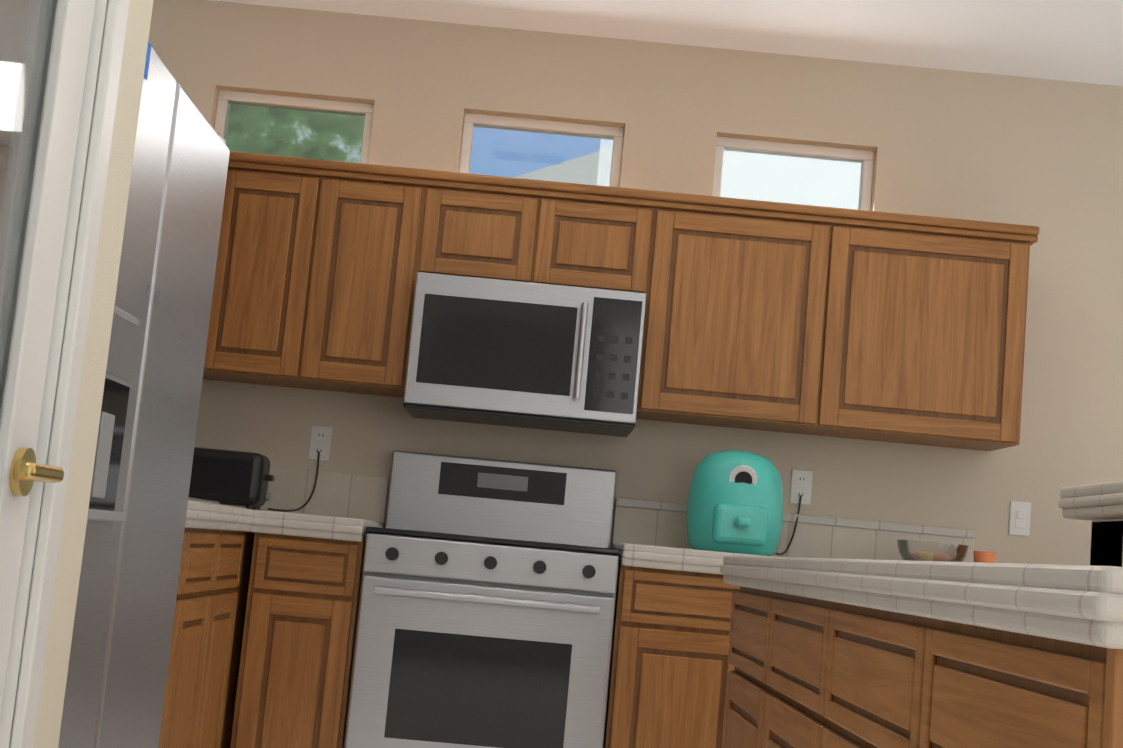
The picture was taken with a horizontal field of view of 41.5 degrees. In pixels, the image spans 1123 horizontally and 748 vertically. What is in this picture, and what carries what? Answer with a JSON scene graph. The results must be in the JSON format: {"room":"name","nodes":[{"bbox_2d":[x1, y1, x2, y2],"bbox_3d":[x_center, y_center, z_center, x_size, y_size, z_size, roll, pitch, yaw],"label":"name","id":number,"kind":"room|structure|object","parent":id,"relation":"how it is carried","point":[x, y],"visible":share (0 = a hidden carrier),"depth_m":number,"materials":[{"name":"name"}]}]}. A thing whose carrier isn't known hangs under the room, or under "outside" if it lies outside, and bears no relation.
{"room":"kitchen","nodes":[
{"label":"kitchen","id":0,"kind":"room"},
{"bbox_2d":[0,0,152,747],"bbox_3d":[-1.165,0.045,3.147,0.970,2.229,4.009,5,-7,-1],"label":"door frame","id":1,"kind":"structure","parent":0,"point":[41,635],"depth_m":2.09,"materials":[{"name":"paint"}]},
{"bbox_2d":[0,0,95,717],"bbox_3d":[-0.695,0.040,1.724,0.096,1.959,0.597,5,-7,-1],"label":"pantry door","id":2,"kind":"structure","parent":1,"relation":"in","point":[44,48],"depth_m":1.95,"materials":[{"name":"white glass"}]},
{"bbox_2d":[148,0,1122,564],"bbox_3d":[-0.823,0.072,5.253,12.800,2.740,0.160,5,-7,-1],"label":"wall","id":3,"kind":"structure","parent":0,"point":[1046,156],"depth_m":5.30,"materials":[{"name":"beige paint"}]},
{"bbox_2d":[203,151,238,374],"bbox_3d":[-1.296,-0.411,4.586,0.392,0.700,0.600,5,-7,-1],"label":"upper cabinet","id":4,"kind":"object","parent":3,"relation":"attached to","point":[230,181],"depth_m":4.88,"materials":[{"name":"brown wood"}]},
{"bbox_2d":[211,152,342,390],"bbox_3d":[-0.974,-0.330,5.014,0.414,0.700,0.397,5,-7,-1],"label":"upper cabinet","id":5,"kind":"object","parent":3,"relation":"attached to","point":[283,229],"depth_m":4.88,"materials":[{"name":"brown wood"}]},
{"bbox_2d":[214,90,373,163],"bbox_3d":[-0.966,-0.850,5.335,0.570,0.302,0.109,5,-7,-1],"label":"clerestory window","id":6,"kind":"structure","parent":3,"relation":"in","point":[226,99],"depth_m":5.35,"materials":[{"name":"clear glass"}]},
{"bbox_2d":[308,426,331,460],"bbox_3d":[-0.838,0.240,5.147,0.072,0.118,0.007,5,-7,-1],"label":"outlet","id":7,"kind":"object","parent":3,"relation":"attached to","point":[320,439],"visible":1,"depth_m":5.15,"materials":[{"name":"white plastic"}]},
{"bbox_2d":[323,167,430,397],"bbox_3d":[-0.690,-0.300,5.047,0.410,0.700,0.335,5,-7,-1],"label":"upper cabinet","id":8,"kind":"object","parent":3,"relation":"attached to","point":[383,214],"depth_m":4.89,"materials":[{"name":"brown wood"}]},
{"bbox_2d":[419,175,562,283],"bbox_3d":[-0.251,-0.449,5.075,0.438,0.321,0.335,5,-7,-1],"label":"upper cabinet","id":9,"kind":"object","parent":3,"relation":"attached to","point":[480,228],"depth_m":4.91,"materials":[{"name":"brown wood"}]},
{"bbox_2d":[403,272,645,436],"bbox_3d":[-0.120,-0.059,4.969,0.752,0.442,0.457,5,-7,-1],"label":"microwave","id":10,"kind":"object","parent":9,"relation":"attached to","point":[499,352],"visible":1,"depth_m":4.79,"materials":[{"name":"metal"}]},
{"bbox_2d":[459,113,623,186],"bbox_3d":[-0.074,-0.768,5.344,0.580,0.302,0.109,5,-7,-1],"label":"clerestory window","id":11,"kind":"structure","parent":3,"relation":"in","point":[555,128],"depth_m":5.36,"materials":[{"name":"clear glass"}]},
{"bbox_2d":[551,187,658,298],"bbox_3d":[0.076,-0.419,5.078,0.438,0.321,0.335,5,-7,-1],"label":"upper cabinet","id":12,"kind":"object","parent":3,"relation":"attached to","point":[606,240],"depth_m":4.91,"materials":[{"name":"brown wood"}]},
{"bbox_2d":[636,195,854,435],"bbox_3d":[0.603,-0.181,5.061,0.655,0.700,0.335,5,-7,-1],"label":"upper cabinet","id":13,"kind":"object","parent":3,"relation":"attached to","point":[833,321],"depth_m":4.90,"materials":[{"name":"brown wood"}]},
{"bbox_2d":[712,136,873,210],"bbox_3d":[0.832,-0.685,5.354,0.580,0.302,0.109,5,-7,-1],"label":"clerestory window","id":14,"kind":"structure","parent":3,"relation":"in","point":[865,158],"depth_m":5.37,"materials":[{"name":"clear glass"}]},
{"bbox_2d":[790,469,812,504],"bbox_3d":[0.835,0.394,5.164,0.072,0.118,0.007,5,-7,-1],"label":"outlet","id":15,"kind":"object","parent":3,"relation":"attached to","point":[801,482],"visible":1,"depth_m":5.16,"materials":[{"name":"white plastic"}]},
{"bbox_2d":[827,215,1038,450],"bbox_3d":[1.169,-0.129,5.067,0.735,0.700,0.335,5,-7,-1],"label":"upper cabinet","id":16,"kind":"object","parent":3,"relation":"attached to","point":[936,333],"depth_m":4.90,"materials":[{"name":"brown wood"}]},
{"bbox_2d":[1009,501,1030,535],"bbox_3d":[1.598,0.503,5.166,0.072,0.118,0.010,5,-7,-1],"label":"light switch","id":17,"kind":"object","parent":3,"relation":"attached to","point":[1019,522],"visible":1,"depth_m":5.17,"materials":[{"name":"white plastic"}]},
{"bbox_2d":[212,0,1122,85],"bbox_3d":[-0.612,-1.800,1.486,12.800,0.100,7.771,5,-7,-1],"label":"ceiling","id":18,"kind":"structure","parent":0,"point":[1073,40],"depth_m":5.11,"materials":[{"name":"paint"}]},
{"bbox_2d":[973,551,995,562],"bbox_3d":[1.366,0.614,4.792,0.072,0.079,0.072,5,-7,-1],"label":"cup","id":19,"kind":"object","parent":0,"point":[984,557],"visible":0.33,"depth_m":4.76,"materials":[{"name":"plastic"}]},
{"bbox_3d":[1.988,1.260,1.177,7.070,0.080,7.771,5,-7,-1],"label":"floor","id":20,"kind":"structure","parent":0,"visible":0},
{"bbox_2d":[58,42,229,747],"bbox_3d":[-1.158,0.246,2.830,0.715,1.757,1.004,5,-7,-1],"label":"refrigerator","id":21,"kind":"object","parent":20,"relation":"on","point":[124,613],"visible":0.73,"depth_m":2.92,"materials":[{"name":"metal"}]},
{"bbox_2d":[158,530,201,747],"bbox_3d":[-1.280,0.760,3.526,0.614,0.886,0.447,5,-7,-1],"label":"base cabinet","id":22,"kind":"object","parent":20,"relation":"on","point":[172,707],"depth_m":3.76,"materials":[{"name":"brown wood"}]},
{"bbox_2d":[174,530,229,747],"bbox_3d":[-1.287,0.801,3.872,0.614,0.886,0.505,5,-7,-1],"label":"base cabinet","id":23,"kind":"object","parent":20,"relation":"on","point":[214,548],"depth_m":4.03,"materials":[{"name":"brown wood"}]},
{"bbox_2d":[206,530,249,747],"bbox_3d":[-1.294,0.842,4.211,0.614,0.886,0.434,5,-7,-1],"label":"base cabinet","id":24,"kind":"object","parent":20,"relation":"on","point":[239,543],"depth_m":4.38,"materials":[{"name":"brown wood"}]},
{"bbox_2d":[226,531,367,747],"bbox_3d":[-0.812,0.951,4.755,0.331,0.886,0.616,5,-7,-1],"label":"base cabinet","id":25,"kind":"object","parent":20,"relation":"on","point":[264,631],"depth_m":4.47,"materials":[{"name":"brown wood"}]},
{"bbox_2d":[185,498,257,533],"bbox_3d":[-1.239,0.386,4.235,0.642,0.068,1.764,5,-7,-1],"label":"countertop","id":26,"kind":"structure","parent":25,"relation":"on","point":[200,515],"depth_m":4.00,"materials":[{"name":"white tile"}]},
{"bbox_2d":[189,447,274,509],"bbox_3d":[-1.092,0.342,4.832,0.305,0.186,0.170,5,-7,-1],"label":"toaster","id":27,"kind":"object","parent":26,"relation":"on","point":[232,477],"visible":0.73,"depth_m":4.75,"materials":[{"name":"black plastic"}]},
{"bbox_2d":[268,451,319,511],"bbox_3d":[-0.895,0.356,4.981,0.111,0.220,0.293,5,-7,-1],"label":"cord","id":28,"kind":"object","parent":27,"relation":"attached to","point":[291,510],"visible":1,"depth_m":5.07,"materials":[{"name":"black plastic"}]},
{"bbox_2d":[254,510,384,541],"bbox_3d":[-0.781,0.495,4.797,0.351,0.068,0.642,5,-7,-1],"label":"countertop","id":29,"kind":"structure","parent":25,"relation":"on","point":[293,525],"depth_m":4.48,"materials":[{"name":"white tile"}]},
{"bbox_2d":[344,450,619,747],"bbox_3d":[-0.240,0.838,4.733,0.772,1.165,0.708,5,-7,-1],"label":"range","id":30,"kind":"object","parent":20,"relation":"on","point":[486,607],"visible":1,"depth_m":4.45,"materials":[{"name":"metal"}]},
{"bbox_2d":[603,554,740,747],"bbox_3d":[0.373,1.060,4.767,0.476,0.886,0.616,5,-7,-1],"label":"base cabinet","id":31,"kind":"object","parent":20,"relation":"on","point":[669,665],"depth_m":4.48,"materials":[{"name":"brown wood"}]},
{"bbox_2d":[612,542,781,573],"bbox_3d":[0.800,0.640,4.814,1.251,0.068,0.642,5,-7,-1],"label":"countertop","id":32,"kind":"structure","parent":31,"relation":"on","point":[638,554],"depth_m":4.50,"materials":[{"name":"white tile"}]},
{"bbox_2d":[686,450,783,555],"bbox_3d":[0.571,0.415,4.820,0.316,0.337,0.393,5,-7,-1],"label":"air fryer","id":33,"kind":"object","parent":32,"relation":"on","point":[735,503],"visible":0.94,"depth_m":4.73,"materials":[{"name":"teal plastic"}]},
{"bbox_2d":[776,495,801,554],"bbox_3d":[0.771,0.509,5.024,0.117,0.215,0.242,5,-7,-1],"label":"cord","id":34,"kind":"object","parent":33,"relation":"attached to","point":[789,544],"visible":1,"depth_m":5.11,"materials":[{"name":"black plastic"}]},
{"bbox_2d":[897,540,968,561],"bbox_3d":[1.211,0.599,4.851,0.230,0.094,0.230,5,-7,-1],"label":"glass bowl","id":35,"kind":"object","parent":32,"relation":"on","point":[907,551],"visible":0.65,"depth_m":4.79,"materials":[{"name":"clear glass"}]},
{"bbox_2d":[720,480,1122,747],"bbox_3d":[0.951,0.674,2.207,1.209,1.140,2.268,5,-7,-1],"label":"kitchen island","id":36,"kind":"object","parent":20,"relation":"on","point":[842,653],"visible":1,"depth_m":1.72,"materials":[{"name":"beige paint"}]},
{"label":"outside","id":37,"kind":"structure","parent":0,"visible":0},
{"bbox_2d":[226,104,364,162],"bbox_3d":[-1.062,-0.964,5.895,1.370,1.100,0.001,5,-7,-1],"label":"tree","id":38,"kind":"object","parent":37,"point":[277,145],"depth_m":5.89,"materials":[{"name":"green plant"}]},
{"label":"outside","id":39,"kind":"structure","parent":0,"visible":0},
{"bbox_2d":[469,127,612,185],"bbox_3d":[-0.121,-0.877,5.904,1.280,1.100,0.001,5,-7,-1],"label":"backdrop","id":40,"kind":"structure","parent":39,"point":[582,140],"depth_m":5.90,"materials":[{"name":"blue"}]},
{"bbox_2d":[597,139,860,209],"bbox_3d":[0.835,-0.790,5.915,1.380,1.100,0.001,5,-7,-1],"label":"sky","id":41,"kind":"structure","parent":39,"point":[825,170],"depth_m":5.91,"materials":[{"name":"white"}]}
]}

